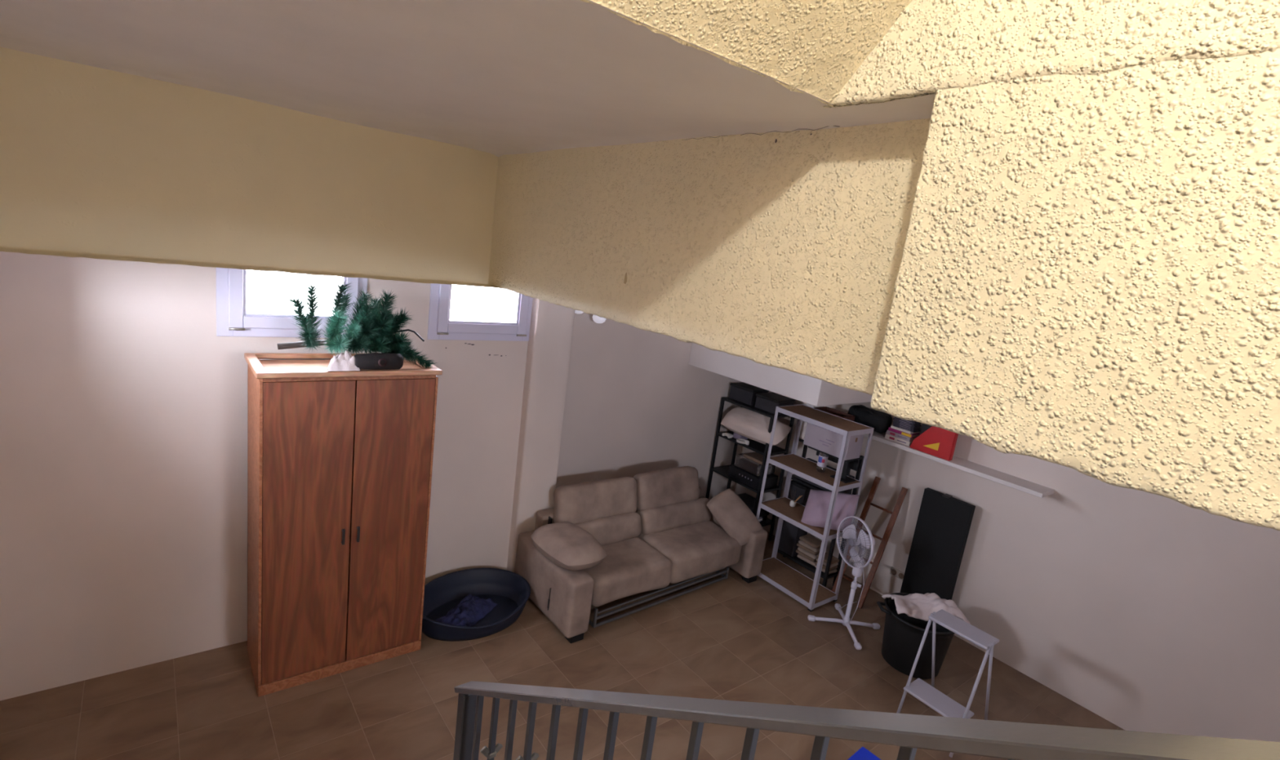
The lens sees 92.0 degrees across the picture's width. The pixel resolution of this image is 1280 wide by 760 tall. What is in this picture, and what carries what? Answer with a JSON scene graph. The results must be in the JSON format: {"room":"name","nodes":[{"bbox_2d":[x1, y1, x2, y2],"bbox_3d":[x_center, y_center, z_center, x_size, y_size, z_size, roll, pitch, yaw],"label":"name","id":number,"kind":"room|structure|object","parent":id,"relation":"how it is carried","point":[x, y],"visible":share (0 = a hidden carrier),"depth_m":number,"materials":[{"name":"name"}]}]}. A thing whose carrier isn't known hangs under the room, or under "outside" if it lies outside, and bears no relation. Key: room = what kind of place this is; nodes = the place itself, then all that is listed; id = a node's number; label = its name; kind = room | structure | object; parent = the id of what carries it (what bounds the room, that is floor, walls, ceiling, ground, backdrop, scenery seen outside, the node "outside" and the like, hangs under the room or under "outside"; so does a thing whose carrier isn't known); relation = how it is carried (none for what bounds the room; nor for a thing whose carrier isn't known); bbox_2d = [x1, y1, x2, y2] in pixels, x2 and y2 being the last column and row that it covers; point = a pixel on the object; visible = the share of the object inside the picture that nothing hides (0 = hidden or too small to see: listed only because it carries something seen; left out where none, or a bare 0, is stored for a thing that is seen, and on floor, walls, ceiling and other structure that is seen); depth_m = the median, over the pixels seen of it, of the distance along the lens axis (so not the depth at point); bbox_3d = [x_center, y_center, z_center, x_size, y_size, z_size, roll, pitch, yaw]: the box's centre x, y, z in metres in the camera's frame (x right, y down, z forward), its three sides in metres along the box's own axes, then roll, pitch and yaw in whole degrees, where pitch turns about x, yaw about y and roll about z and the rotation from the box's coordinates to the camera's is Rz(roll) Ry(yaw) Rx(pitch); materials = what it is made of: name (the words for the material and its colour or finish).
{"room":"basement storage room","nodes":[
{"label":"basement storage room","id":0,"kind":"room"},
{"bbox_2d":[0,46,498,288],"bbox_3d":[-1.726,-0.886,2.789,2.401,0.773,0.170,-2,15,-38],"label":"wall","id":1,"kind":"structure","parent":0,"point":[95,162],"depth_m":2.77,"materials":[{"name":"beige paint"}]},
{"bbox_2d":[0,251,528,700],"bbox_3d":[-2.447,0.119,4.344,3.650,3.500,0.301,-2,15,-38],"label":"wall","id":2,"kind":"structure","parent":0,"point":[123,406],"depth_m":3.80,"materials":[{"name":"white paint"}]},
{"bbox_2d":[216,267,367,337],"bbox_3d":[-2.268,-0.597,4.077,0.874,0.635,0.102,-2,15,-38],"label":"window","id":3,"kind":"structure","parent":2,"relation":"in","point":[233,319],"depth_m":3.91,"materials":[{"name":"white plastic"}]},
{"bbox_2d":[426,283,533,341],"bbox_3d":[-1.234,-0.629,4.896,0.874,0.635,0.102,-2,15,-38],"label":"window","id":4,"kind":"structure","parent":2,"relation":"in","point":[440,326],"depth_m":4.85,"materials":[{"name":"white plastic"}]},
{"bbox_2d":[0,0,935,156],"bbox_3d":[-0.945,-0.931,1.769,2.460,0.043,2.692,-2,15,-38],"label":"ceiling","id":5,"kind":"structure","parent":0,"point":[497,77],"depth_m":1.78,"materials":[{"name":"white paint"}]},
{"bbox_2d":[506,297,575,572],"bbox_3d":[-0.942,0.350,5.538,0.376,2.960,0.392,-2,15,-38],"label":"wall pier","id":6,"kind":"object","parent":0,"point":[551,326],"visible":0.7,"depth_m":5.36,"materials":[{"name":"white paint"}]},
{"bbox_2d":[0,528,1124,759],"bbox_3d":[0.566,2.645,3.418,7.100,0.250,7.116,-2,15,-38],"label":"floor","id":7,"kind":"structure","parent":0,"point":[731,638],"depth_m":4.24,"materials":[{"name":"brown tile"}]},
{"bbox_2d":[244,352,442,697],"bbox_3d":[-2.041,0.911,4.222,1.066,2.118,0.557,-2,15,-38],"label":"wardrobe","id":8,"kind":"object","parent":7,"relation":"on","point":[340,464],"visible":0.93,"depth_m":3.98,"materials":[{"name":"brown wood"}]},
{"bbox_2d":[326,349,359,371],"bbox_3d":[-1.809,-0.125,3.770,0.186,0.128,0.077,-2,15,-38],"label":"fabric","id":9,"kind":"object","parent":8,"relation":"on","point":[345,362],"visible":1,"depth_m":3.75,"materials":[{"name":"fabric"}]},
{"bbox_2d":[277,279,437,368],"bbox_3d":[-1.776,-0.355,3.967,0.922,0.615,0.480,-2,15,-38],"label":"artificial tree","id":10,"kind":"object","parent":8,"relation":"on","point":[376,334],"visible":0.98,"depth_m":3.87,"materials":[{"name":"green plastic"}]},
{"bbox_2d":[354,352,403,369],"bbox_3d":[-1.651,-0.117,3.901,0.290,0.107,0.116,-2,15,-38],"label":"roll","id":11,"kind":"object","parent":8,"relation":"on","point":[374,361],"visible":0.93,"depth_m":3.87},
{"bbox_2d":[422,568,530,641],"bbox_3d":[-1.343,1.808,4.990,0.950,0.247,0.680,-2,15,-38],"label":"dog bed","id":12,"kind":"object","parent":7,"relation":"on","point":[509,590],"visible":0.8,"depth_m":5.11,"materials":[{"name":"blue plastic"}]},
{"bbox_2d":[435,594,497,626],"bbox_3d":[-1.391,1.840,4.960,0.270,0.104,0.540,12,12,18],"label":"blanket","id":13,"kind":"object","parent":12,"relation":"in","point":[471,609],"visible":0.91,"depth_m":4.93,"materials":[{"name":"blue fabric"}]},
{"bbox_2d":[514,466,767,643],"bbox_3d":[0.084,1.456,5.787,2.299,0.978,0.975,-2,15,-38],"label":"sofa","id":14,"kind":"object","parent":7,"relation":"on","point":[655,529],"visible":0.88,"depth_m":5.59,"materials":[{"name":"beige fabric"}]},
{"bbox_2d":[529,521,607,570],"bbox_3d":[-0.589,1.358,5.076,0.462,0.232,0.644,-2,15,-38],"label":"pillow","id":15,"kind":"object","parent":14,"relation":"on","point":[567,545],"visible":1,"depth_m":4.92,"materials":[{"name":"beige fabric"}]},
{"bbox_2d":[574,511,641,545],"bbox_3d":[-0.368,1.384,5.643,0.880,0.270,0.227,-2,15,-38],"label":"cushion","id":16,"kind":"object","parent":14,"relation":"on","point":[615,528],"depth_m":5.64,"materials":[{"name":"beige fabric"}]},
{"bbox_2d":[583,536,671,606],"bbox_3d":[-0.221,1.663,5.500,0.858,0.301,0.652,-2,15,-38],"label":"seat cushion","id":17,"kind":"object","parent":14,"relation":"on","point":[632,565],"depth_m":5.34,"materials":[{"name":"beige fabric"}]},
{"bbox_2d":[636,497,711,533],"bbox_3d":[0.350,1.358,6.209,0.911,0.267,0.229,-2,15,-38],"label":"cushion","id":18,"kind":"object","parent":14,"relation":"on","point":[683,513],"depth_m":6.09,"materials":[{"name":"beige fabric"}]},
{"bbox_2d":[638,520,742,583],"bbox_3d":[0.475,1.638,6.048,0.951,0.305,0.646,-2,15,-38],"label":"seat cushion","id":19,"kind":"object","parent":14,"relation":"on","point":[695,549],"depth_m":5.86,"materials":[{"name":"beige fabric"}]},
{"bbox_2d":[706,488,763,546],"bbox_3d":[0.950,1.371,6.202,0.535,0.430,0.322,16,14,36],"label":"pillow","id":20,"kind":"object","parent":14,"relation":"on","point":[730,511],"visible":0.95,"depth_m":6.12,"materials":[{"name":"beige fabric"}]},
{"bbox_2d":[705,396,794,541],"bbox_3d":[1.240,1.032,7.189,0.385,1.534,0.775,-2,15,-38],"label":"shelving","id":21,"kind":"object","parent":7,"relation":"on","point":[762,449],"visible":0.49,"depth_m":7.02,"materials":[{"name":"metal"}]},
{"bbox_2d":[722,432,733,438],"bbox_3d":[1.021,0.642,7.171,0.090,0.037,0.120,-2,15,-38],"label":"game controller","id":22,"kind":"object","parent":21,"relation":"on","point":[728,435],"visible":1,"depth_m":7.16,"materials":[{"name":"white plastic"}]},
{"bbox_2d":[733,432,747,439],"bbox_3d":[1.167,0.639,7.155,0.140,0.090,0.120,-2,15,-38],"label":"packet","id":23,"kind":"object","parent":21,"relation":"on","point":[735,436],"visible":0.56,"depth_m":7.11,"materials":[{"name":"grey plastic"}]},
{"bbox_2d":[736,438,749,444],"bbox_3d":[1.161,0.689,7.011,0.131,0.050,0.151,7,12,-4],"label":"ring","id":24,"kind":"object","parent":21,"relation":"on","point":[741,441],"visible":1,"depth_m":6.97,"materials":[{"name":"plastic"}]},
{"bbox_2d":[728,382,768,405],"bbox_3d":[1.261,0.158,7.171,0.286,0.180,0.352,-2,15,-38],"label":"storage box","id":25,"kind":"object","parent":21,"relation":"on","point":[742,392],"visible":0.81,"depth_m":7.07,"materials":[{"name":"black plastic"}]},
{"bbox_2d":[728,463,777,489],"bbox_3d":[1.294,1.100,7.098,0.336,0.128,0.460,-2,15,-38],"label":"stereo","id":26,"kind":"object","parent":21,"relation":"on","point":[736,472],"visible":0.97,"depth_m":6.99,"materials":[{"name":"black plastic"}]},
{"bbox_2d":[739,457,771,474],"bbox_3d":[1.316,0.964,7.061,0.300,0.163,0.360,-2,15,-38],"label":"tub","id":27,"kind":"object","parent":26,"relation":"on","point":[752,466],"visible":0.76,"depth_m":6.99,"materials":[{"name":"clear plastic"}]},
{"bbox_2d":[742,452,771,465],"bbox_3d":[1.366,0.886,6.971,0.250,0.032,0.320,-2,15,-38],"label":"flat box","id":28,"kind":"object","parent":27,"relation":"on","point":[757,457],"visible":0.62,"depth_m":6.96,"materials":[{"name":"brown cardboard"}]},
{"bbox_2d":[737,493,768,521],"bbox_3d":[1.252,1.486,7.174,0.306,0.179,0.400,-2,15,-38],"label":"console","id":29,"kind":"object","parent":21,"relation":"on","point":[749,500],"visible":0.37,"depth_m":7.11,"materials":[{"name":"plastic"}]},
{"bbox_2d":[720,407,791,445],"bbox_3d":[1.292,0.513,6.952,0.323,0.293,0.819,-4,16,-44],"label":"pillow","id":30,"kind":"object","parent":21,"relation":"on","point":[751,424],"visible":0.88,"depth_m":6.84,"materials":[{"name":"white fabric"}]},
{"bbox_2d":[755,392,795,414],"bbox_3d":[1.497,0.261,6.878,0.286,0.160,0.332,-2,15,-38],"label":"storage box","id":31,"kind":"object","parent":21,"relation":"on","point":[767,402],"visible":0.88,"depth_m":6.80,"materials":[{"name":"black plastic"}]},
{"bbox_2d":[755,404,874,612],"bbox_3d":[1.623,1.206,6.026,0.416,1.765,0.816,-2,15,-38],"label":"shelving","id":32,"kind":"object","parent":7,"relation":"on","point":[806,591],"visible":0.83,"depth_m":5.96,"materials":[{"name":"metal"}]},
{"bbox_2d":[789,488,802,506],"bbox_3d":[1.565,1.193,6.224,0.060,0.180,0.146,-2,15,-38],"label":"reed diffuser","id":33,"kind":"object","parent":32,"relation":"on","point":[793,503],"visible":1,"depth_m":6.23,"materials":[{"name":"white ceramic"}]},
{"bbox_2d":[789,500,795,506],"bbox_3d":[1.546,1.246,6.251,0.060,0.060,0.060,-2,15,-38],"label":"pot","id":34,"kind":"object","parent":33,"relation":"attached to","point":[793,503],"depth_m":6.23,"materials":[{"name":"white ceramic"}]},
{"bbox_2d":[817,453,828,467],"bbox_3d":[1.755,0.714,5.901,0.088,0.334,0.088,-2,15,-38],"label":"mug","id":35,"kind":"object","parent":32,"relation":"on","point":[822,459],"visible":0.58,"depth_m":5.88,"materials":[{"name":"white ceramic"}]},
{"bbox_2d":[817,456,822,462],"bbox_3d":[1.715,0.757,5.886,0.005,0.055,0.041,-1,14,-36],"label":"print","id":36,"kind":"object","parent":35,"relation":"attached to","point":[820,458],"depth_m":5.88},
{"bbox_2d":[800,488,859,530],"bbox_3d":[1.784,1.225,5.828,0.534,0.401,0.305,17,15,37],"label":"pillow","id":37,"kind":"object","parent":32,"relation":"on","point":[815,511],"visible":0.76,"depth_m":5.76,"materials":[{"name":"pink fabric"}]},
{"bbox_2d":[808,445,859,483],"bbox_3d":[1.823,0.787,5.883,0.220,0.216,0.475,-2,15,-38],"label":"pedestal stand","id":38,"kind":"object","parent":32,"relation":"on","point":[853,464],"visible":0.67,"depth_m":5.77,"materials":[{"name":"black plastic"}]},
{"bbox_2d":[803,422,864,460],"bbox_3d":[1.832,0.549,5.854,0.234,0.259,0.476,-2,15,-38],"label":"carton","id":39,"kind":"object","parent":38,"relation":"on","point":[826,441],"visible":0.66,"depth_m":5.75,"materials":[{"name":"white cardboard"}]},
{"bbox_2d":[777,436,863,587],"bbox_3d":[1.803,1.347,6.357,0.220,1.404,0.680,-2,15,-38],"label":"shelving","id":40,"kind":"object","parent":7,"relation":"on","point":[824,575],"visible":0.2,"depth_m":6.23,"materials":[{"name":"metal"}]},
{"bbox_2d":[777,520,807,556],"bbox_3d":[1.638,1.639,6.581,0.195,0.400,0.210,-2,15,-38],"label":"storage box","id":41,"kind":"object","parent":40,"relation":"on","point":[790,534],"visible":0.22,"depth_m":6.51,"materials":[{"name":"black plastic"}]},
{"bbox_2d":[787,480,813,506],"bbox_3d":[1.692,1.236,6.497,0.195,0.330,0.210,-2,15,-38],"label":"storage box","id":42,"kind":"object","parent":40,"relation":"on","point":[802,490],"visible":0.39,"depth_m":6.40,"materials":[{"name":"black plastic"}]},
{"bbox_2d":[796,554,817,566],"bbox_3d":[1.779,1.867,6.449,0.172,0.040,0.238,-2,15,-38],"label":"folded towel","id":43,"kind":"object","parent":40,"relation":"on","point":[813,563],"visible":0.49,"depth_m":6.39,"materials":[{"name":"fabric"}]},
{"bbox_2d":[795,549,816,561],"bbox_3d":[1.764,1.822,6.464,0.167,0.040,0.232,-2,15,-38],"label":"folded towel","id":44,"kind":"object","parent":43,"relation":"on","point":[798,552],"visible":0.44,"depth_m":6.40,"materials":[{"name":"beige fabric"}]},
{"bbox_2d":[797,546,819,559],"bbox_3d":[1.776,1.790,6.437,0.167,0.040,0.232,-2,15,-38],"label":"folded towel","id":45,"kind":"object","parent":44,"relation":"on","point":[812,556],"visible":0.49,"depth_m":6.37,"materials":[{"name":"fabric"}]},
{"bbox_2d":[796,542,819,555],"bbox_3d":[1.771,1.747,6.449,0.170,0.040,0.236,-2,15,-38],"label":"folded towel","id":46,"kind":"object","parent":45,"relation":"on","point":[798,544],"visible":0.5,"depth_m":6.38,"materials":[{"name":"beige fabric"}]},
{"bbox_2d":[798,540,820,551],"bbox_3d":[1.783,1.714,6.425,0.168,0.039,0.233,-2,15,-38],"label":"folded towel","id":47,"kind":"object","parent":46,"relation":"on","point":[815,549],"visible":0.57,"depth_m":6.36,"materials":[{"name":"fabric"}]},
{"bbox_2d":[799,533,822,547],"bbox_3d":[1.790,1.674,6.426,0.168,0.040,0.227,-2,15,-38],"label":"folded towel","id":48,"kind":"object","parent":47,"relation":"on","point":[808,539],"visible":0.83,"depth_m":6.40,"materials":[{"name":"beige fabric"}]},
{"bbox_2d":[800,403,824,439],"bbox_3d":[1.772,0.417,6.359,0.190,0.398,0.095,-2,15,-38],"label":"box","id":49,"kind":"object","parent":40,"relation":"on","point":[804,424],"visible":0.1,"depth_m":6.32,"materials":[{"name":"paint"}]},
{"bbox_2d":[795,457,854,493],"bbox_3d":[1.867,0.984,6.268,0.182,0.198,0.560,-2,15,-38],"label":"storage box","id":50,"kind":"object","parent":40,"relation":"on","point":[848,491],"visible":0.15,"depth_m":6.25,"materials":[{"name":"plastic"}]},
{"bbox_2d":[814,564,837,574],"bbox_3d":[1.896,1.915,6.294,0.170,0.037,0.179,-2,15,-38],"label":"folded towel","id":51,"kind":"object","parent":40,"relation":"on","point":[823,570],"visible":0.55,"depth_m":6.23,"materials":[{"name":"fabric"}]},
{"bbox_2d":[815,561,837,571],"bbox_3d":[1.900,1.880,6.287,0.169,0.037,0.179,-2,15,-38],"label":"folded towel","id":52,"kind":"object","parent":51,"relation":"on","point":[824,566],"visible":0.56,"depth_m":6.22,"materials":[{"name":"beige fabric"}]},
{"bbox_2d":[816,558,838,568],"bbox_3d":[1.906,1.845,6.279,0.168,0.037,0.178,-2,15,-38],"label":"folded towel","id":53,"kind":"object","parent":52,"relation":"on","point":[824,563],"visible":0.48,"depth_m":6.22,"materials":[{"name":"fabric"}]},
{"bbox_2d":[816,552,839,564],"bbox_3d":[1.910,1.810,6.273,0.170,0.037,0.180,-2,15,-38],"label":"folded towel","id":54,"kind":"object","parent":53,"relation":"on","point":[834,560],"visible":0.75,"depth_m":6.23,"materials":[{"name":"beige fabric"}]},
{"bbox_2d":[814,406,854,421],"bbox_3d":[1.913,0.490,6.188,0.205,0.360,0.340,-2,15,-38],"label":"wooden crate","id":55,"kind":"object","parent":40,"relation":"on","point":[825,409],"visible":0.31,"depth_m":6.20,"materials":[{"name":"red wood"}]},
{"bbox_2d":[807,515,879,649],"bbox_3d":[2.031,1.718,5.552,0.740,1.066,0.534,-2,15,-38],"label":"pedestal fan","id":56,"kind":"object","parent":7,"relation":"on","point":[864,540],"visible":1,"depth_m":5.44,"materials":[{"name":"white plastic"}]},
{"bbox_2d":[847,746,880,759],"bbox_3d":[1.324,2.449,3.621,0.430,0.245,0.330,-3,16,-42],"label":"box","id":57,"kind":"object","parent":7,"relation":"on","point":[862,753],"visible":1,"depth_m":3.78,"materials":[{"name":"plastic"}]},
{"bbox_2d":[453,680,1279,759],"bbox_3d":[0.391,1.161,0.809,0.066,3.641,3.106,-2,15,-38],"label":"stair railing","id":58,"kind":"object","parent":7,"relation":"on","point":[1010,740],"visible":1,"depth_m":0.91,"materials":[{"name":"grey metal"}]},
{"bbox_2d":[831,476,907,608],"bbox_3d":[2.247,1.581,6.071,0.440,1.166,0.367,-2,15,-38],"label":"wooden ladder","id":59,"kind":"object","parent":7,"relation":"on","point":[900,499],"visible":0.67,"depth_m":5.97,"materials":[{"name":"brown wood"}]},
{"bbox_2d":[876,592,955,679],"bbox_3d":[2.295,2.136,5.146,0.622,0.489,0.584,-2,15,-38],"label":"laundry basket","id":60,"kind":"object","parent":7,"relation":"on","point":[903,634],"visible":0.71,"depth_m":4.98,"materials":[{"name":"black plastic"}]},
{"bbox_2d":[881,592,970,624],"bbox_3d":[2.389,1.907,5.111,0.680,0.249,0.370,7,12,-2],"label":"towel","id":61,"kind":"object","parent":60,"relation":"on","point":[917,606],"visible":0.83,"depth_m":5.03,"materials":[{"name":"fabric"}]},
{"bbox_2d":[900,487,975,599],"bbox_3d":[2.715,1.668,5.711,0.073,1.278,0.440,-2,15,-38],"label":"board","id":62,"kind":"object","parent":7,"relation":"on","point":[944,522],"visible":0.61,"depth_m":5.65,"materials":[{"name":"fabric"}]},
{"bbox_2d":[896,608,999,757],"bbox_3d":[2.253,2.117,4.440,0.561,0.809,0.422,-2,15,-38],"label":"step stool","id":63,"kind":"object","parent":7,"relation":"on","point":[926,693],"visible":0.85,"depth_m":4.35,"materials":[{"name":"white paint"}]},
{"bbox_2d":[509,291,742,507],"bbox_3d":[0.177,-0.030,6.745,3.450,3.500,0.300,-2,15,-38],"label":"wall","id":64,"kind":"structure","parent":0,"point":[635,403],"depth_m":6.46,"materials":[{"name":"white paint"}]},
{"bbox_2d":[574,310,606,323],"bbox_3d":[-0.481,-0.670,5.689,0.380,0.282,0.196,-2,15,-38],"label":"wall lamp","id":65,"kind":"object","parent":64,"relation":"attached to","point":[596,318],"visible":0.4,"depth_m":5.70,"materials":[{"name":"metal"}]},
{"bbox_2d":[488,118,930,395],"bbox_3d":[0.015,-0.619,2.623,0.176,0.774,2.652,-2,15,-38],"label":"wall","id":66,"kind":"structure","parent":0,"point":[784,250],"depth_m":2.12,"materials":[{"name":"beige paint"}]},
{"bbox_2d":[580,0,912,108],"bbox_3d":[0.687,-1.905,-0.452,2.310,3.201,2.804,-2,15,-38],"label":"wall","id":67,"kind":"structure","parent":0,"point":[815,47],"depth_m":1.38,"materials":[{"name":"beige paint"}]},
{"bbox_2d":[733,391,1279,742],"bbox_3d":[3.555,0.774,5.047,0.300,3.500,6.760,-2,15,-38],"label":"wall","id":68,"kind":"structure","parent":0,"point":[1146,611],"depth_m":4.78,"materials":[{"name":"white paint"}]},
{"bbox_2d":[889,566,904,580],"bbox_3d":[2.548,1.917,6.111,0.018,0.080,0.160,-2,15,-38],"label":"wall socket","id":69,"kind":"object","parent":68,"relation":"attached to","point":[894,571],"visible":0.93,"depth_m":6.12,"materials":[{"name":"plastic"}]},
{"bbox_2d":[890,568,896,574],"bbox_3d":[2.520,1.908,6.139,0.009,0.055,0.056,-2,15,-38],"label":"outlet","id":70,"kind":"object","parent":69,"relation":"attached to","point":[893,571],"depth_m":6.14,"materials":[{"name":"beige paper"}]},
{"bbox_2d":[898,573,903,578],"bbox_3d":[2.569,1.927,6.078,0.009,0.055,0.056,-2,15,-38],"label":"outlet","id":71,"kind":"object","parent":69,"relation":"attached to","point":[900,575],"depth_m":6.08,"materials":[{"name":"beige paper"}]},
{"bbox_2d":[864,431,1054,497],"bbox_3d":[2.711,0.691,5.671,0.254,0.037,1.870,-2,15,-38],"label":"shelf","id":72,"kind":"object","parent":68,"relation":"attached to","point":[1037,490],"visible":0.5,"depth_m":5.30,"materials":[{"name":"white paint"}]},
{"bbox_2d":[847,404,892,432],"bbox_3d":[2.287,0.385,6.178,0.259,0.233,0.426,-2,15,-38],"label":"bag","id":73,"kind":"object","parent":72,"relation":"on","point":[881,421],"visible":0.8,"depth_m":6.06,"materials":[{"name":"fabric"}]},
{"bbox_2d":[884,434,912,446],"bbox_3d":[2.507,0.569,5.924,0.164,0.041,0.250,-2,15,-38],"label":"book","id":74,"kind":"object","parent":72,"relation":"on","point":[887,436],"visible":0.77,"depth_m":5.87,"materials":[{"name":"white paper"}]},
{"bbox_2d":[886,430,916,441],"bbox_3d":[2.511,0.528,5.920,0.162,0.039,0.240,-2,15,-38],"label":"book","id":75,"kind":"object","parent":74,"relation":"on","point":[888,432],"visible":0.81,"depth_m":5.86,"materials":[{"name":"white paper"}]},
{"bbox_2d":[888,426,919,437],"bbox_3d":[2.523,0.496,5.907,0.158,0.029,0.240,-2,15,-38],"label":"book","id":76,"kind":"object","parent":75,"relation":"on","point":[913,435],"visible":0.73,"depth_m":5.84,"materials":[{"name":"purple paper"}]},
{"bbox_2d":[890,425,917,434],"bbox_3d":[2.530,0.471,5.905,0.148,0.021,0.200,-2,15,-38],"label":"book","id":77,"kind":"object","parent":76,"relation":"on","point":[892,426],"visible":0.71,"depth_m":5.85,"materials":[{"name":"white paper"}]},
{"bbox_2d":[893,424,920,432],"bbox_3d":[2.540,0.456,5.886,0.136,0.015,0.206,-2,15,-38],"label":"case","id":78,"kind":"object","parent":77,"relation":"on","point":[904,428],"visible":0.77,"depth_m":5.83,"materials":[{"name":"grey plastic"}]},
{"bbox_2d":[892,422,920,431],"bbox_3d":[2.539,0.440,5.886,0.136,0.015,0.212,-2,15,-38],"label":"case","id":79,"kind":"object","parent":78,"relation":"on","point":[900,425],"visible":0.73,"depth_m":5.83,"materials":[{"name":"black plastic"}]},
{"bbox_2d":[893,421,920,429],"bbox_3d":[2.539,0.425,5.885,0.136,0.015,0.209,-2,15,-38],"label":"case","id":80,"kind":"object","parent":79,"relation":"on","point":[913,428],"visible":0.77,"depth_m":5.83,"materials":[{"name":"black plastic"}]},
{"bbox_2d":[893,419,921,427],"bbox_3d":[2.545,0.411,5.878,0.136,0.015,0.208,-2,15,-38],"label":"case","id":81,"kind":"object","parent":80,"relation":"on","point":[897,421],"visible":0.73,"depth_m":5.82,"materials":[{"name":"black plastic"}]},
{"bbox_2d":[893,417,920,425],"bbox_3d":[2.540,0.393,5.883,0.136,0.015,0.204,-2,15,-38],"label":"case","id":82,"kind":"object","parent":81,"relation":"on","point":[895,419],"visible":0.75,"depth_m":5.83,"materials":[{"name":"black plastic"}]},
{"bbox_2d":[893,416,921,424],"bbox_3d":[2.549,0.381,5.872,0.136,0.015,0.213,-2,15,-38],"label":"case","id":83,"kind":"object","parent":82,"relation":"on","point":[905,420],"visible":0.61,"depth_m":5.81,"materials":[{"name":"black plastic"}]},
{"bbox_2d":[920,423,931,434],"bbox_3d":[2.693,0.526,5.743,0.136,0.244,0.140,-2,15,-38],"label":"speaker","id":84,"kind":"object","parent":72,"relation":"on","point":[924,427],"visible":0.02,"depth_m":5.72},
{"bbox_2d":[910,426,958,461],"bbox_3d":[2.651,0.534,5.582,0.052,0.284,0.383,-2,15,-38],"label":"box","id":85,"kind":"object","parent":72,"relation":"on","point":[940,442],"visible":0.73,"depth_m":5.53,"materials":[{"name":"cardboard"}]},
{"bbox_2d":[822,0,1279,107],"bbox_3d":[1.500,-2.011,0.306,0.031,3.311,2.800,-2,15,-38],"label":"wall","id":86,"kind":"structure","parent":0,"point":[932,46],"depth_m":1.23,"materials":[{"name":"beige paint"}]},
{"bbox_2d":[870,48,1279,531],"bbox_3d":[1.422,-0.009,0.618,0.205,0.773,2.415,-2,15,-38],"label":"wall pillar","id":87,"kind":"structure","parent":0,"point":[1087,282],"depth_m":1.16,"materials":[{"name":"beige paint"}]},
{"label":"outside","id":88,"kind":"structure","parent":0,"visible":0},
{"bbox_2d":[246,269,512,321],"bbox_3d":[0.193,0.673,3.006,32.000,0.250,32.000,-2,15,-38],"label":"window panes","id":89,"kind":"structure","parent":88,"point":[267,291],"depth_m":8.81,"materials":[{"name":"white glass"}]},
{"bbox_3d":[1.192,-2.117,2.440,6.500,4.046,6.460,-2,15,-38],"label":"ceiling","id":90,"kind":"structure","parent":0,"visible":0},
{"bbox_2d":[688,342,871,406],"bbox_3d":[1.556,-0.486,6.380,1.117,1.040,1.710,-2,15,-38],"label":"ceiling beam","id":91,"kind":"structure","parent":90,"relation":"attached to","point":[805,388],"depth_m":5.88,"materials":[{"name":"white paint"}]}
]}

